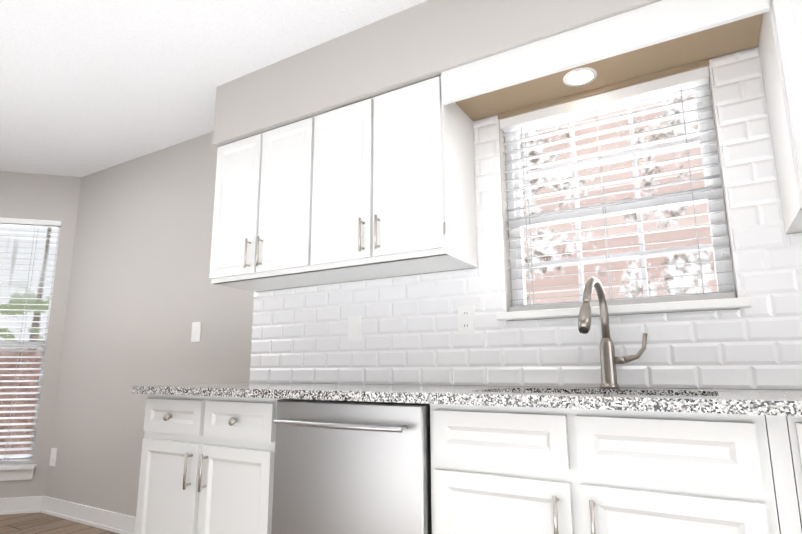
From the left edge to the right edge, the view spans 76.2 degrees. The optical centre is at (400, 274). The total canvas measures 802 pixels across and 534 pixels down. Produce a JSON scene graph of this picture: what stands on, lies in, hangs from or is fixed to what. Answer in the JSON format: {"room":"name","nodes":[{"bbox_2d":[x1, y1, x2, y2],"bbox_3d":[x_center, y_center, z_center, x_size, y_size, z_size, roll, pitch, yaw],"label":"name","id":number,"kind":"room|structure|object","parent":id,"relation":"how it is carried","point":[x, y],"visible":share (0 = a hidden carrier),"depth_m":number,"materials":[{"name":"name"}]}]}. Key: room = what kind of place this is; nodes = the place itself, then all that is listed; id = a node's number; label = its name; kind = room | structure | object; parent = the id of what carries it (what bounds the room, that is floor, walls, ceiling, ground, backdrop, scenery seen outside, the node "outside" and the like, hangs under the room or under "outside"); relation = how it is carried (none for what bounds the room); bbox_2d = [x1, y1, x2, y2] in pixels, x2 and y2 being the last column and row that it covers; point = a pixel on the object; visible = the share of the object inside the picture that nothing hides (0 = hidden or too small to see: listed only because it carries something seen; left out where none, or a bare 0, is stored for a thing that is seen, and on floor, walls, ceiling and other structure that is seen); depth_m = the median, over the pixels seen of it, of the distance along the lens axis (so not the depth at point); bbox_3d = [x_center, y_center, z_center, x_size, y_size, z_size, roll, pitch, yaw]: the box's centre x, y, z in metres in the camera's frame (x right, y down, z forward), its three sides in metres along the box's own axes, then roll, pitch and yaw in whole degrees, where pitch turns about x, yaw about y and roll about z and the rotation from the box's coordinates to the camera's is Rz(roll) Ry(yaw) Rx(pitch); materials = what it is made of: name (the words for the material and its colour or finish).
{"room":"kitchen","nodes":[
{"label":"kitchen","id":0,"kind":"room"},
{"bbox_2d":[0,171,80,497],"bbox_3d":[-3.045,0.440,3.737,1.235,2.560,0.150,2,-11,-14],"label":"wall","id":1,"kind":"structure","parent":0,"point":[37,196],"depth_m":3.86,"materials":[{"name":"grey paint"}]},
{"bbox_2d":[0,463,36,480],"bbox_3d":[-3.027,1.371,3.503,0.940,0.104,0.106,2,-11,-14],"label":"window sill","id":2,"kind":"structure","parent":1,"relation":"attached to","point":[22,471],"depth_m":3.56,"materials":[{"name":"white wood"}]},
{"bbox_2d":[0,225,59,459],"bbox_3d":[-3.050,0.464,3.754,0.868,1.778,0.057,2,-11,-14],"label":"window","id":3,"kind":"structure","parent":1,"relation":"in","point":[43,348],"depth_m":3.81,"materials":[{"name":"white plastic"}]},
{"bbox_2d":[0,217,60,463],"bbox_3d":[-3.035,0.450,3.693,0.866,1.772,0.060,2,-11,-14],"label":"window blind","id":4,"kind":"object","parent":3,"relation":"attached to","point":[30,222],"visible":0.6,"depth_m":3.73,"materials":[{"name":"grey plastic"}]},
{"bbox_2d":[0,496,135,533],"bbox_3d":[-2.675,1.340,2.147,2.723,0.104,2.686,-6,-12,30],"label":"baseboard","id":5,"kind":"structure","parent":1,"relation":"attached to","point":[119,523],"depth_m":3.37,"materials":[{"name":"white wood"}]},
{"bbox_2d":[0,512,118,533],"bbox_3d":[-0.709,1.202,0.994,8.000,0.060,3.280,-6,-12,30],"label":"floor","id":6,"kind":"structure","parent":0,"point":[33,523],"depth_m":3.23,"materials":[{"name":"brown wood"}]},
{"bbox_2d":[135,394,266,533],"bbox_3d":[-0.619,0.954,2.200,0.778,0.866,0.618,-6,-12,30],"label":"base cabinet","id":7,"kind":"object","parent":6,"relation":"on","point":[207,465],"depth_m":1.97,"materials":[{"name":"white wood"}]},
{"bbox_2d":[131,383,801,415],"bbox_3d":[0.848,0.380,1.048,4.606,0.234,1.258,-6,-12,30],"label":"countertop","id":8,"kind":"structure","parent":7,"relation":"on","point":[758,402],"depth_m":1.49,"materials":[{"name":"stone"}]},
{"bbox_2d":[578,277,647,387],"bbox_3d":[0.704,0.188,1.692,0.180,0.378,0.272,-6,-12,30],"label":"faucet","id":9,"kind":"object","parent":8,"relation":"on","point":[609,360],"visible":1,"depth_m":1.75,"materials":[{"name":"silver metal"}]},
{"bbox_2d":[263,398,284,533],"bbox_3d":[-0.024,0.887,1.856,0.640,0.866,0.618,-6,-12,30],"label":"base cabinet","id":10,"kind":"object","parent":6,"relation":"on","point":[269,450],"depth_m":1.80,"materials":[{"name":"white wood"}]},
{"bbox_2d":[271,399,431,533],"bbox_3d":[-0.044,0.883,1.822,0.596,0.862,0.696,-6,-12,30],"label":"dishwasher","id":11,"kind":"object","parent":6,"relation":"on","point":[352,467],"visible":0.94,"depth_m":1.60,"materials":[{"name":"silver metal"}]},
{"bbox_2d":[430,404,762,533],"bbox_3d":[0.609,0.816,1.489,0.866,0.866,0.618,-6,-12,30],"label":"base cabinet","id":12,"kind":"object","parent":6,"relation":"on","point":[495,469],"depth_m":1.27,"materials":[{"name":"white wood"}]},
{"bbox_2d":[747,414,801,533],"bbox_3d":[1.104,0.761,1.202,0.396,0.866,0.618,-6,-12,30],"label":"base cabinet","id":13,"kind":"object","parent":6,"relation":"on","point":[776,441],"depth_m":1.10,"materials":[{"name":"white wood"}]},
{"bbox_2d":[0,0,427,176],"bbox_3d":[-0.719,-1.275,1.454,8.000,0.060,3.280,-6,-12,30],"label":"ceiling","id":14,"kind":"structure","parent":0,"point":[87,87],"depth_m":2.52,"materials":[{"name":"paint"}]},
{"bbox_2d":[213,0,660,146],"bbox_3d":[1.081,-1.036,1.709,4.599,0.330,0.344,-6,-12,30],"label":"soffit","id":15,"kind":"structure","parent":14,"relation":"attached to","point":[424,41],"depth_m":2.17,"materials":[{"name":"grey paint"}]},
{"bbox_2d":[455,13,762,120],"bbox_3d":[0.703,-0.784,1.910,1.057,0.089,0.308,-6,-12,30],"label":"soffit","id":16,"kind":"object","parent":15,"relation":"attached to","point":[703,47],"depth_m":1.90,"materials":[{"name":"beige paint"}]},
{"bbox_2d":[563,67,596,86],"bbox_3d":[0.681,-0.749,1.946,0.124,0.004,0.124,-6,-12,30],"label":"recessed light","id":17,"kind":"object","parent":16,"relation":"in","point":[579,77],"visible":1,"depth_m":1.94,"materials":[{"name":"white"}]},
{"bbox_2d":[441,0,769,104],"bbox_3d":[0.619,-0.786,1.766,1.056,0.133,0.020,-6,-12,30],"label":"valance board","id":18,"kind":"object","parent":16,"relation":"attached to","point":[646,26],"visible":0.91,"depth_m":1.73,"materials":[{"name":"white wood"}]},
{"bbox_2d":[44,46,801,516],"bbox_3d":[0.362,0.144,2.216,6.730,2.560,0.150,-6,-12,30],"label":"wall","id":19,"kind":"structure","parent":0,"point":[144,292],"depth_m":3.34,"materials":[{"name":"grey paint"}]},
{"bbox_2d":[49,448,57,465],"bbox_3d":[-2.445,1.286,3.594,0.075,0.118,0.007,-6,-12,30],"label":"electrical outlet plate","id":20,"kind":"object","parent":19,"relation":"attached to","point":[53,456],"depth_m":3.59,"materials":[{"name":"white plastic"}]},
{"bbox_2d":[191,322,200,341],"bbox_3d":[-1.217,0.342,3.030,0.075,0.118,0.008,-6,-12,30],"label":"light switch","id":21,"kind":"object","parent":19,"relation":"attached to","point":[196,326],"depth_m":3.03,"materials":[{"name":"white plastic"}]},
{"bbox_2d":[209,118,340,291],"bbox_3d":[-0.600,-0.321,2.594,0.652,0.736,0.328,-6,-12,30],"label":"upper cabinet","id":22,"kind":"object","parent":19,"relation":"attached to","point":[258,243],"depth_m":2.46,"materials":[{"name":"white wood"}]},
{"bbox_2d":[348,316,361,340],"bbox_3d":[-0.221,0.259,2.439,0.075,0.118,0.009,-6,-12,30],"label":"electrical outlet plate","id":23,"kind":"object","parent":19,"relation":"attached to","point":[354,322],"depth_m":2.43,"materials":[{"name":"white plastic"}]},
{"bbox_2d":[305,76,477,281],"bbox_3d":[-0.038,-0.384,2.269,0.653,0.736,0.328,-6,-12,30],"label":"upper cabinet","id":24,"kind":"object","parent":19,"relation":"attached to","point":[380,186],"depth_m":2.12,"materials":[{"name":"white wood"}]},
{"bbox_2d":[458,306,474,333],"bbox_3d":[0.275,0.194,2.154,0.075,0.118,0.007,-6,-12,30],"label":"electrical outlet plate","id":25,"kind":"object","parent":19,"relation":"attached to","point":[466,319],"depth_m":2.15,"materials":[{"name":"white plastic"}]},
{"bbox_2d":[249,47,801,389],"bbox_3d":[1.164,-0.208,1.704,4.604,1.157,0.008,-6,-12,30],"label":"tile backsplash","id":26,"kind":"structure","parent":19,"relation":"attached to","point":[410,335],"depth_m":1.97,"materials":[{"name":"white tile"}]},
{"bbox_2d":[505,84,735,306],"bbox_3d":[0.820,-0.281,2.045,0.788,0.848,0.057,-6,-12,30],"label":"window","id":27,"kind":"structure","parent":19,"relation":"in","point":[725,265],"depth_m":2.00,"materials":[{"name":"white plastic"}]},
{"bbox_2d":[500,67,734,311],"bbox_3d":[0.787,-0.293,1.990,0.786,0.842,0.060,-6,-12,30],"label":"blinds","id":28,"kind":"object","parent":27,"relation":"attached to","point":[631,96],"visible":0.96,"depth_m":1.98,"materials":[{"name":"grey plastic"}]},
{"bbox_2d":[496,297,751,320],"bbox_3d":[0.779,0.136,1.894,0.860,0.034,0.106,-6,-12,30],"label":"window sill","id":29,"kind":"structure","parent":19,"relation":"attached to","point":[714,304],"depth_m":1.80,"materials":[{"name":"white wood"}]},
{"bbox_2d":[758,0,801,233],"bbox_3d":[1.380,-0.542,1.447,0.521,0.736,0.328,-6,-12,30],"label":"upper cabinet","id":30,"kind":"object","parent":19,"relation":"attached to","point":[780,45],"visible":0.91,"depth_m":1.44,"materials":[{"name":"white wood"}]},
{"label":"outside","id":31,"kind":"structure","parent":0,"visible":0},
{"bbox_2d":[0,225,57,454],"bbox_3d":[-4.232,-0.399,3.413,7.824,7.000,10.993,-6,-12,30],"label":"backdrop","id":32,"kind":"structure","parent":31,"point":[12,248],"depth_m":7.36,"materials":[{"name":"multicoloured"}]},
{"bbox_2d":[519,93,717,304],"bbox_3d":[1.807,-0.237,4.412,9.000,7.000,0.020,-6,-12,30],"label":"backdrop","id":33,"kind":"structure","parent":31,"point":[630,274],"depth_m":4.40,"materials":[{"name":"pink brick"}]}
]}

